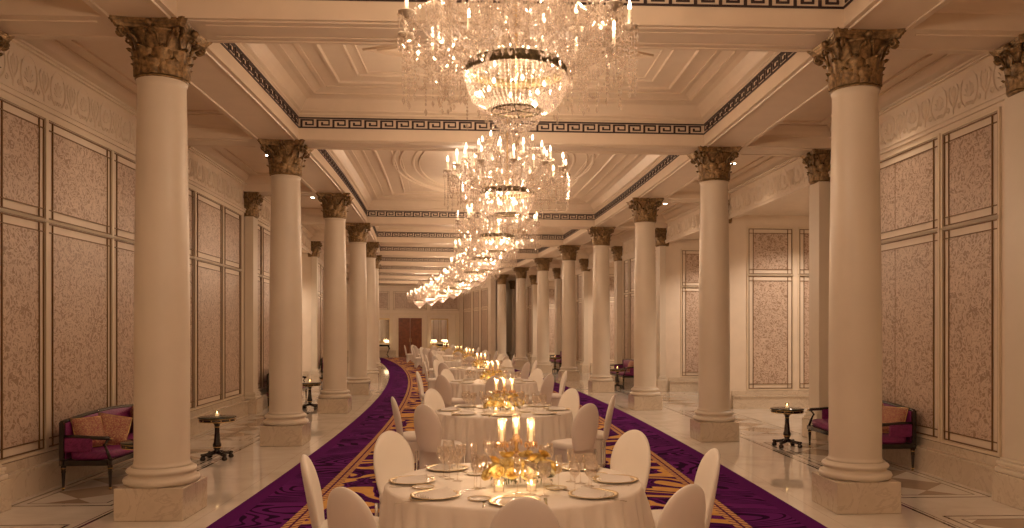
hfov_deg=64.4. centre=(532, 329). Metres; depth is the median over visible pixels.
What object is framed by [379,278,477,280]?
ceiling beam
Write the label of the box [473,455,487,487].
water goblet
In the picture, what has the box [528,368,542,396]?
banquet chair
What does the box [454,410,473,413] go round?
folded napkin
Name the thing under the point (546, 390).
banquet chair
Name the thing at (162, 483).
column
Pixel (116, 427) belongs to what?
throw pillow
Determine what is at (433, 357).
banquet chair
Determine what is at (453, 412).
charger plate
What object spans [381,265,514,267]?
ceiling beam
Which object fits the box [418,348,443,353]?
tablecloth
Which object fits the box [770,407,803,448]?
side table
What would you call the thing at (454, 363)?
tablecloth
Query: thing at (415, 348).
banquet chair
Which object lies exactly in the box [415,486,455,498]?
folded napkin
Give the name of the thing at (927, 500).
floor
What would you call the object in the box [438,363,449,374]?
banquet chair
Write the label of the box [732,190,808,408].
wall
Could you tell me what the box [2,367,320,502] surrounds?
baseboard
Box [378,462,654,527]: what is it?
tablecloth
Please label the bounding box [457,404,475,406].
folded napkin
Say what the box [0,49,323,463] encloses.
wall
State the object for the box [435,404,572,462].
tablecloth
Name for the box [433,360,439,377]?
banquet chair
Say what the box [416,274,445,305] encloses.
crystal chandelier
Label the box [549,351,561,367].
settee
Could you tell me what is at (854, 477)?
column
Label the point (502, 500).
charger plate
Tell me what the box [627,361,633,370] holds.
throw pillow
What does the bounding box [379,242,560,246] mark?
ceiling beam
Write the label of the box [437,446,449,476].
water goblet
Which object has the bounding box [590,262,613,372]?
wall
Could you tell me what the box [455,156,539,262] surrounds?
crystal chandelier
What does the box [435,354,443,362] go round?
banquet chair
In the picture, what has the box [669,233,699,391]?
wall
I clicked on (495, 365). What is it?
banquet chair
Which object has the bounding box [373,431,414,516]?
banquet chair
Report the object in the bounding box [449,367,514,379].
tablecloth
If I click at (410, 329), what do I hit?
door
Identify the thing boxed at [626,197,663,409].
column
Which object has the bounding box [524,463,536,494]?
wine glass
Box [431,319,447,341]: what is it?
wall mirror
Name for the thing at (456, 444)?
wine glass
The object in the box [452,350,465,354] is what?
arrangement
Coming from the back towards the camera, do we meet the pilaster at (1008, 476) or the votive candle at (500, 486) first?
the pilaster at (1008, 476)
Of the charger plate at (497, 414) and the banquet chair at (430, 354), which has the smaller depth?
the charger plate at (497, 414)
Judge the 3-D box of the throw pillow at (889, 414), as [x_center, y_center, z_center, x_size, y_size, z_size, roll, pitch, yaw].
[4.689,1.187,10.600,0.212,0.342,0.369,0,0,-35]
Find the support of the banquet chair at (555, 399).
on the carpet runner
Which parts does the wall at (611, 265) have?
baseboard, fabric panel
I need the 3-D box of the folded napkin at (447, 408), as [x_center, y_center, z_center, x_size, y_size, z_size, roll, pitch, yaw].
[-1.081,1.021,10.469,0.200,0.047,0.186,0,0,-3]
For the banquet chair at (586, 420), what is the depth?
9.29 m
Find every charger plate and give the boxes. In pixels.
[388,475,434,483]
[410,489,460,499]
[426,464,468,470]
[437,408,460,410]
[451,412,476,414]
[488,495,540,505]
[492,413,517,416]
[560,463,599,470]
[568,488,618,498]
[592,474,637,482]
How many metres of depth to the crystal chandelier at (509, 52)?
5.45 m
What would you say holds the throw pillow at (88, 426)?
on the settee at (74, 450)
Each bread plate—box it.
[409,495,427,500]
[412,484,434,488]
[466,471,481,475]
[467,495,491,501]
[545,485,566,489]
[587,472,607,475]
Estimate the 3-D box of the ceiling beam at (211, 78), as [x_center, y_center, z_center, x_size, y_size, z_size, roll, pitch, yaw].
[-2.841,-2.913,23.764,10.283,0.014,63.005,0,0,-8]
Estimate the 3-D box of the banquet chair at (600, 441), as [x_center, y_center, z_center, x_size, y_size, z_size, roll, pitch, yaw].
[0.771,1.315,10.372,0.556,0.945,0.436,0,0,9]
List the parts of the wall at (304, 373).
baseboard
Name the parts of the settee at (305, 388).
frame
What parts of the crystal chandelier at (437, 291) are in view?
lamp shade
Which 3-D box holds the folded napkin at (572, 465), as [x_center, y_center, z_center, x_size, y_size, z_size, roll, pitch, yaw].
[0.348,1.021,6.109,0.186,0.047,0.200,0,0,43]
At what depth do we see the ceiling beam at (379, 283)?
52.93 m
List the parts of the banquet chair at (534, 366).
backrest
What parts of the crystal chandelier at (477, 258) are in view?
lamp shade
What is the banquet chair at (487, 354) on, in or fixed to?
on the carpet runner
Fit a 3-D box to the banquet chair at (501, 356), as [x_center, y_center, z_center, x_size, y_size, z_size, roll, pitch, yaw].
[-1.240,1.315,27.963,0.436,0.945,0.556,0,0,42]
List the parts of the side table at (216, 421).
leg, gilt trim, leg, leg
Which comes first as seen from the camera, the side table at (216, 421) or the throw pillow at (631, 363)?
the side table at (216, 421)
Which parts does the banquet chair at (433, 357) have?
backrest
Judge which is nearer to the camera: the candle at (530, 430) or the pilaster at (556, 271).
the candle at (530, 430)
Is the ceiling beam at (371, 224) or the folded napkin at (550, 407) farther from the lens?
the ceiling beam at (371, 224)
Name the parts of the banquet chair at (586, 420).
seat, backrest, leg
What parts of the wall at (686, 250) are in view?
baseboard, panel moulding, fabric panel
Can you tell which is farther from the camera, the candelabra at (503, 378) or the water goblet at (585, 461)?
the candelabra at (503, 378)
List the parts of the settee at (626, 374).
seat, backrest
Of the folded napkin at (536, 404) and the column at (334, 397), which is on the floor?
the column at (334, 397)
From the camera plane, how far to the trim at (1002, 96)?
10.82 m
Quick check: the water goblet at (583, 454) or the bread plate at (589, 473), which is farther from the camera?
the bread plate at (589, 473)
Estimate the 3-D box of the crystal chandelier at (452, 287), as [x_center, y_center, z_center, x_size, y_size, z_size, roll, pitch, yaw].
[-3.451,-2.425,35.271,1.640,2.361,1.626,0,0,-30]
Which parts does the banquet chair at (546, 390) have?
seat, backrest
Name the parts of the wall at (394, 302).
fabric panel, fabric panel, panel moulding, panel moulding, fabric panel, panel moulding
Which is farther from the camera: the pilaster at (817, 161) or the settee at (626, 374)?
the settee at (626, 374)
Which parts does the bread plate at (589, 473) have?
plate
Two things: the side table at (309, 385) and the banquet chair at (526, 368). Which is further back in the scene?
the banquet chair at (526, 368)
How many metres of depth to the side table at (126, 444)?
8.59 m
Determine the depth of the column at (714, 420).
13.08 m
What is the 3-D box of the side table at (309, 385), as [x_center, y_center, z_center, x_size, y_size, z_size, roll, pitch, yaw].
[-5.043,1.504,18.347,0.510,0.592,0.510,0,0,-28]
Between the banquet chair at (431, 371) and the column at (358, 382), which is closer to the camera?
the column at (358, 382)
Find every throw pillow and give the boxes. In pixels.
[70,416,107,446]
[98,413,131,444]
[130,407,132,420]
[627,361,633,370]
[882,406,908,432]
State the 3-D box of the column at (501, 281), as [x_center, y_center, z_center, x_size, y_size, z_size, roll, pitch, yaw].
[-1.680,-0.559,43.406,0.742,4.719,0.742,0,0,-13]
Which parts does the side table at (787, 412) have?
leg, leg, gilt trim, leg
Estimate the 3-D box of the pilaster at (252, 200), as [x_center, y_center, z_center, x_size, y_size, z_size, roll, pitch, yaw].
[-6.123,-0.561,17.503,0.598,4.722,0.595,0,0,-6]
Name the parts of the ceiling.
moulding, moulding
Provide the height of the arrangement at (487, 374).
0.233 m
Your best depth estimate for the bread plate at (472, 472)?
5.89 m
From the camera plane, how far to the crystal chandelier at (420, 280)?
49.66 m
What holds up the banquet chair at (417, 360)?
on the carpet runner
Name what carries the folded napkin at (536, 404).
on the charger plate
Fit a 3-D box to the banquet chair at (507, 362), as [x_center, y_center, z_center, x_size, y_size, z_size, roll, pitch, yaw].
[-0.828,1.315,22.921,0.436,0.945,0.556,0,0,24]
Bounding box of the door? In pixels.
[397,316,423,355]
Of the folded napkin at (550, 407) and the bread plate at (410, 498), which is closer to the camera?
the bread plate at (410, 498)
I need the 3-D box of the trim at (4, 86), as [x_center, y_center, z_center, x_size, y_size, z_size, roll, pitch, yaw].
[-8.051,-2.783,23.077,2.632,0.605,59.945,0,0,-8]
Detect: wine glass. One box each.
[455,444,465,471]
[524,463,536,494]
[568,461,580,489]
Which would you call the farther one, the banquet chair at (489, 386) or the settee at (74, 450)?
the banquet chair at (489, 386)
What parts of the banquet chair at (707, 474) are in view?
seat, backrest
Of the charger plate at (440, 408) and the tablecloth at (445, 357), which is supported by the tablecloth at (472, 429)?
the charger plate at (440, 408)
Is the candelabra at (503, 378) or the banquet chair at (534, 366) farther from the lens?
the banquet chair at (534, 366)
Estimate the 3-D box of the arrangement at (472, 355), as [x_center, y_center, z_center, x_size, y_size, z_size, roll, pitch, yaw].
[-2.074,0.932,26.941,0.539,0.233,0.277,0,0,-8]
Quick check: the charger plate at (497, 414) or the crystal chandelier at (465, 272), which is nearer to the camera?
the charger plate at (497, 414)
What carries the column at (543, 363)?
on the floor
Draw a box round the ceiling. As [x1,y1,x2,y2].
[0,0,1023,284]
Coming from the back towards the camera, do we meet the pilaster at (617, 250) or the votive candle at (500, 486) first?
the pilaster at (617, 250)
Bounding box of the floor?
[0,356,1023,527]
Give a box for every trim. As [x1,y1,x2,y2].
[0,39,323,264]
[496,54,1007,291]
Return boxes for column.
[108,15,212,521]
[257,138,313,446]
[316,192,353,413]
[345,222,371,394]
[366,242,379,382]
[375,255,381,374]
[494,274,508,360]
[512,267,529,367]
[533,258,552,372]
[557,245,580,380]
[586,226,615,392]
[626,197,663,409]
[687,146,742,441]
[807,27,906,513]
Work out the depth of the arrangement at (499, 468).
5.39 m
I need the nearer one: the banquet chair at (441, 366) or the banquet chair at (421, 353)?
the banquet chair at (441, 366)
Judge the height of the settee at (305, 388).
0.824 m
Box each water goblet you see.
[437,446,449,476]
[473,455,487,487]
[536,461,551,495]
[582,454,595,485]
[584,461,598,478]
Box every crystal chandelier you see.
[397,0,638,145]
[407,280,427,303]
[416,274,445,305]
[426,268,457,303]
[435,258,470,297]
[442,246,476,292]
[443,62,569,231]
[449,228,500,285]
[453,186,519,279]
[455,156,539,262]
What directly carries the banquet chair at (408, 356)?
on the carpet runner
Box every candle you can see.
[493,406,498,412]
[494,478,503,492]
[500,429,502,441]
[515,427,517,438]
[526,478,536,491]
[529,429,532,441]
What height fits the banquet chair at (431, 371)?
0.945 m
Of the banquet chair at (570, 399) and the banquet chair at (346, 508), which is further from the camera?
the banquet chair at (570, 399)
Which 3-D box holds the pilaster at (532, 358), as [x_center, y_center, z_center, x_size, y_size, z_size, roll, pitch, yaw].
[0.090,-0.561,43.830,0.598,4.722,0.595,0,0,-13]
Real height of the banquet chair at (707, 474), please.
0.945 m
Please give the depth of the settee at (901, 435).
10.39 m
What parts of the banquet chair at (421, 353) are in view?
backrest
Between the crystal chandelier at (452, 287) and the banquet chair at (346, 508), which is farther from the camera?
the crystal chandelier at (452, 287)
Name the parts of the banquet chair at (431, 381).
backrest, seat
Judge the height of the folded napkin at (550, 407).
0.047 m
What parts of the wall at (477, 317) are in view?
fabric panel, fabric panel, fabric panel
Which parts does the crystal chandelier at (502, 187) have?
stem, lamp shade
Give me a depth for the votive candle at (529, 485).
5.24 m
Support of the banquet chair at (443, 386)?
on the carpet runner
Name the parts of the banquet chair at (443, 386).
backrest, seat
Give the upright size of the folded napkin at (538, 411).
0.047 m
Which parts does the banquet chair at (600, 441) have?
seat, leg, leg, backrest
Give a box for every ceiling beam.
[82,0,951,285]
[176,16,843,51]
[298,139,697,154]
[370,223,593,229]
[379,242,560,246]
[379,272,494,274]
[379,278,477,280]
[379,283,463,285]
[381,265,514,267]
[382,255,534,258]
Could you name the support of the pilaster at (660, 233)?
attached to the wall at (942, 191)
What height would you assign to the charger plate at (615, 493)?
0.018 m
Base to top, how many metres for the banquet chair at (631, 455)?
0.945 m
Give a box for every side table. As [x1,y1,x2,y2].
[120,439,132,449]
[197,415,236,460]
[302,382,320,409]
[549,357,560,371]
[610,369,625,388]
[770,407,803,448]
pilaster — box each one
[0,30,14,512]
[243,192,264,413]
[308,241,322,381]
[508,280,514,358]
[529,275,537,362]
[552,268,560,366]
[579,258,589,372]
[611,246,622,380]
[655,228,668,391]
[800,149,830,440]
[989,33,1023,510]
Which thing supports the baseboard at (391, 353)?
attached to the wall at (394, 302)
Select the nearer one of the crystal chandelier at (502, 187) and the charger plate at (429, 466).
the charger plate at (429, 466)
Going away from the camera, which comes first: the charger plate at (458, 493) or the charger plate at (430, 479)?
the charger plate at (458, 493)
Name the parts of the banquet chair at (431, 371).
backrest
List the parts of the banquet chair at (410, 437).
backrest, seat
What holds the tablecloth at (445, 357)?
on the round table
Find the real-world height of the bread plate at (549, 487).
0.012 m
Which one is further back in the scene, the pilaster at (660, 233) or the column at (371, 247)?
the column at (371, 247)
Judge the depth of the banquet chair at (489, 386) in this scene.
14.78 m
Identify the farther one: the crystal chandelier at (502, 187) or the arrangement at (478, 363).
the arrangement at (478, 363)
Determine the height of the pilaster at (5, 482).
4.722 m
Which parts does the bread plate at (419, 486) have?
plate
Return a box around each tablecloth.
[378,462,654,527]
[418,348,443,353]
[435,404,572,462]
[436,351,465,354]
[441,355,481,360]
[443,360,496,367]
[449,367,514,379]
[450,379,538,404]
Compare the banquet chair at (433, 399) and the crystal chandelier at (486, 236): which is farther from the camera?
the crystal chandelier at (486, 236)
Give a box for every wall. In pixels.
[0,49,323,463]
[302,252,307,381]
[346,285,459,355]
[459,278,495,359]
[496,64,1005,456]
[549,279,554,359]
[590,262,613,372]
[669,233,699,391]
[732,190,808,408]
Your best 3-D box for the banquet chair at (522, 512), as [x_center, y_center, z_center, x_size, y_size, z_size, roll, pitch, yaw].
[-0.053,1.315,4.340,0.436,0.945,0.556,0,0,-3]
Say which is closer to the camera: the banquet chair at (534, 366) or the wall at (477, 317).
the banquet chair at (534, 366)
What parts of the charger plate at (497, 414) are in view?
plate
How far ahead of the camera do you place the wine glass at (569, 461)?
5.21 m
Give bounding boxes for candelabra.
[486,361,499,373]
[493,377,515,407]
[496,416,536,457]
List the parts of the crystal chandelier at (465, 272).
lamp shade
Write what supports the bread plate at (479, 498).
on the tablecloth at (570, 511)
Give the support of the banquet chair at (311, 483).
on the carpet runner
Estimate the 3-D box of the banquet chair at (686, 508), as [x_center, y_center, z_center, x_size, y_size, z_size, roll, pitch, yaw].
[0.701,1.315,4.622,0.436,0.945,0.556,0,0,-38]
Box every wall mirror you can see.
[379,318,389,341]
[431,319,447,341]
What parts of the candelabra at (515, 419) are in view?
stem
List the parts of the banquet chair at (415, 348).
backrest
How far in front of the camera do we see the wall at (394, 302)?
54.24 m
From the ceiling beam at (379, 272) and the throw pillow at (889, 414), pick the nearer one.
the throw pillow at (889, 414)
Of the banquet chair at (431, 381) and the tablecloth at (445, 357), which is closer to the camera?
the banquet chair at (431, 381)
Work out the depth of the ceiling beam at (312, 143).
13.02 m
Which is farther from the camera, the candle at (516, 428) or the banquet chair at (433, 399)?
the banquet chair at (433, 399)
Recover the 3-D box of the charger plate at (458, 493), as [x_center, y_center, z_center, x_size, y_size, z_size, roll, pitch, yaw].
[-0.611,1.040,5.089,0.320,0.018,0.320,0,0,43]
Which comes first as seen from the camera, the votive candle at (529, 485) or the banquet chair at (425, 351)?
the votive candle at (529, 485)
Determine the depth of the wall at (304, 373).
26.95 m
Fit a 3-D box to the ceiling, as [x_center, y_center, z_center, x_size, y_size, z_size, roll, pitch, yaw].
[-2.882,-3.259,23.993,17.891,0.702,63.900,0,0,-3]
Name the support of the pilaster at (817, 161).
attached to the wall at (942, 191)
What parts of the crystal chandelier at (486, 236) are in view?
stem, lamp shade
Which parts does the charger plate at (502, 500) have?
plate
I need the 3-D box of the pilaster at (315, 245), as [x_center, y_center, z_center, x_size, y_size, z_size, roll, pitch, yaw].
[-7.340,-0.561,27.119,0.598,4.722,0.595,0,0,-9]
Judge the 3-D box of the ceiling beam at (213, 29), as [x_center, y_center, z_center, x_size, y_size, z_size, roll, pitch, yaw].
[-0.178,-2.913,8.062,6.340,0.014,0.722,0,0,-3]
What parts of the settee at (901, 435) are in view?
leg, armrest, seat, backrest, armrest, leg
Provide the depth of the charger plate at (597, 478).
5.62 m
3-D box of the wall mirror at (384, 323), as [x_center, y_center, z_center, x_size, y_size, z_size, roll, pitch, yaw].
[-10.052,0.075,53.571,1.240,1.590,0.056,0,0,-17]
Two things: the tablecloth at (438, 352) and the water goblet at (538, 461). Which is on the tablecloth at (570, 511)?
the water goblet at (538, 461)
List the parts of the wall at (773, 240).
panel moulding, fabric panel, baseboard, panel moulding, fabric panel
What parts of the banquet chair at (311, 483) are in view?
backrest, seat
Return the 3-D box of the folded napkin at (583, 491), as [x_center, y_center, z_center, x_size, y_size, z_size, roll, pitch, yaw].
[0.379,1.021,5.117,0.200,0.047,0.186,0,0,43]
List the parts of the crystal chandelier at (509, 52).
arm, arm, arm, arm, lamp shade, stem, arm, arm, arm, arm, arm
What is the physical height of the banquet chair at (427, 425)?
0.945 m
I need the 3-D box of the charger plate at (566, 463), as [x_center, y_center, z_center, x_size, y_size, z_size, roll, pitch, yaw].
[0.348,1.040,6.109,0.320,0.018,0.320,0,0,43]
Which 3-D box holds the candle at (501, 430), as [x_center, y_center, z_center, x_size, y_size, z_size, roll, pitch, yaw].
[-0.228,0.773,5.928,0.024,0.090,0.023,0,0,-2]
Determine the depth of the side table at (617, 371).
24.56 m
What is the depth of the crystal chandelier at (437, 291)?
40.02 m
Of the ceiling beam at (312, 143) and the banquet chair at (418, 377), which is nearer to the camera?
the ceiling beam at (312, 143)
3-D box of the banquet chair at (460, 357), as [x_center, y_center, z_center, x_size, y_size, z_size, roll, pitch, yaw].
[-2.858,1.315,31.068,0.436,0.945,0.556,0,0,-2]
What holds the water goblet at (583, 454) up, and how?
on the tablecloth at (570, 511)
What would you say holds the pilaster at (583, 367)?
attached to the wall at (942, 191)
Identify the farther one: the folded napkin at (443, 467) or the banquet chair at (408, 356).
the banquet chair at (408, 356)
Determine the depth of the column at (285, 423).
12.59 m
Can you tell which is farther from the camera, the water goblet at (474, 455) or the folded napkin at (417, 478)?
the folded napkin at (417, 478)
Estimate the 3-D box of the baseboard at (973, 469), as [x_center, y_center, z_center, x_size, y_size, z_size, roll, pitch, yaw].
[2.320,1.600,24.496,2.758,0.400,62.804,0,0,-8]
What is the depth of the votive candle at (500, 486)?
5.21 m
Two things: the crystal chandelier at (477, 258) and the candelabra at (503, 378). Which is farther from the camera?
the crystal chandelier at (477, 258)
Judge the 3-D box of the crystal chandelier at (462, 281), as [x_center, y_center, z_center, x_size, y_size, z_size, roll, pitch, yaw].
[-2.556,-2.425,30.361,1.640,2.361,1.626,0,0,-17]
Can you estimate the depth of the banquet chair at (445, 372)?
17.29 m
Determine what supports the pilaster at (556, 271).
attached to the wall at (942, 191)
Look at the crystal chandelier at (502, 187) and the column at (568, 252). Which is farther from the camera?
the column at (568, 252)
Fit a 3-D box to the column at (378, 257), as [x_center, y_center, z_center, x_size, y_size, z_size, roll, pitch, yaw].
[-6.354,-0.559,32.224,0.742,4.719,0.742,0,0,-10]
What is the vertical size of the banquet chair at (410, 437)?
0.945 m
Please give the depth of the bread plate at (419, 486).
5.39 m
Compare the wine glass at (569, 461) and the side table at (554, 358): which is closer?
the wine glass at (569, 461)
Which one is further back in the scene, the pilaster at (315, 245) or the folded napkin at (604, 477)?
the pilaster at (315, 245)
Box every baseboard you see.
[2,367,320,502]
[347,350,395,356]
[506,352,999,493]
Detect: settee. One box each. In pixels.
[59,404,132,489]
[267,373,307,407]
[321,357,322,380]
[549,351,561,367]
[610,359,633,385]
[807,400,916,469]
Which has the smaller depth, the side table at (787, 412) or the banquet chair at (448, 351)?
the side table at (787, 412)
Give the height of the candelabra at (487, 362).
0.400 m
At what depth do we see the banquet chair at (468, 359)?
25.63 m
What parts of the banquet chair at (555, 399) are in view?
seat, backrest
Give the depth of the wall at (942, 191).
10.14 m
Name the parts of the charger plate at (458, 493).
plate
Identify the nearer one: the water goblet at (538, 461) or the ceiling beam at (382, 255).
the water goblet at (538, 461)
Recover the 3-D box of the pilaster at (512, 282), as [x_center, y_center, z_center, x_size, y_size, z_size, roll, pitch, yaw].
[-1.173,-0.561,48.805,0.598,4.722,0.595,0,0,-15]
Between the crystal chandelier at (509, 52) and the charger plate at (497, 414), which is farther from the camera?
the charger plate at (497, 414)
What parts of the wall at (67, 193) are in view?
fabric panel, panel moulding, panel moulding, fabric panel, panel moulding, fabric panel, fabric panel, panel moulding, fabric panel, panel moulding, fabric panel, panel moulding, fabric panel, panel moulding, panel moulding, fabric panel, fabric panel, fabric panel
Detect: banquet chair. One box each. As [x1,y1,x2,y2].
[301,454,379,527]
[327,487,377,527]
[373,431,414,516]
[391,397,418,462]
[404,345,412,362]
[412,346,419,363]
[412,348,421,367]
[414,404,465,469]
[416,371,424,403]
[420,350,429,373]
[422,348,428,361]
[423,361,436,390]
[424,389,444,410]
[425,355,433,377]
[428,351,433,368]
[432,356,439,377]
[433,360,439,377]
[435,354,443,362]
[436,375,467,407]
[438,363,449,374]
[440,369,454,381]
[444,348,452,354]
[453,352,462,359]
[464,356,474,366]
[482,351,489,358]
[485,376,505,401]
[486,363,499,378]
[490,497,559,527]
[497,354,504,365]
[501,359,512,366]
[517,360,536,378]
[521,362,529,378]
[524,374,553,405]
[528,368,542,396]
[547,403,598,463]
[550,371,566,406]
[558,388,579,419]
[593,396,614,467]
[610,430,650,501]
[651,448,719,527]
[656,484,705,527]
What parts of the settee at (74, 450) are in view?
leg, armrest, backrest, seat, leg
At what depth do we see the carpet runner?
9.90 m
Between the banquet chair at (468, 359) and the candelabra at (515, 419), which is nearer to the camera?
the candelabra at (515, 419)
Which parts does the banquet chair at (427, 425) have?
leg, backrest, seat, leg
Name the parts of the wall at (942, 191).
fabric panel, fabric panel, panel moulding, fabric panel, panel moulding, fabric panel, panel moulding, fabric panel, fabric panel, panel moulding, fabric panel, panel moulding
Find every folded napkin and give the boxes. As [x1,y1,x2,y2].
[396,474,427,483]
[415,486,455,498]
[430,463,464,471]
[441,407,456,409]
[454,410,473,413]
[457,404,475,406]
[530,403,547,405]
[534,409,553,413]
[549,406,565,409]
[562,463,595,469]
[572,486,612,497]
[599,474,631,482]
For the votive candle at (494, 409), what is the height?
0.082 m
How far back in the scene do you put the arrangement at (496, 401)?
10.30 m
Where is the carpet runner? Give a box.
[206,357,826,527]
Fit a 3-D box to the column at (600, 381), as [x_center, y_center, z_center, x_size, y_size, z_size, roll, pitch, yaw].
[1.965,-0.559,23.411,0.742,4.719,0.742,0,0,-7]
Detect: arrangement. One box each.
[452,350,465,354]
[463,354,478,358]
[472,360,490,367]
[480,370,506,381]
[481,450,561,485]
[483,393,524,411]
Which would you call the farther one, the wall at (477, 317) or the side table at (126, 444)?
the wall at (477, 317)
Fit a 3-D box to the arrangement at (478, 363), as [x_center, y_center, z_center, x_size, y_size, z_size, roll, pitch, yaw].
[-1.370,0.932,21.690,0.539,0.233,0.277,0,0,-7]
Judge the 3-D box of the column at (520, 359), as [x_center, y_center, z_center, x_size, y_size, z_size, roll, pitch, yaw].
[-0.565,-0.559,38.447,0.742,4.719,0.742,0,0,-12]

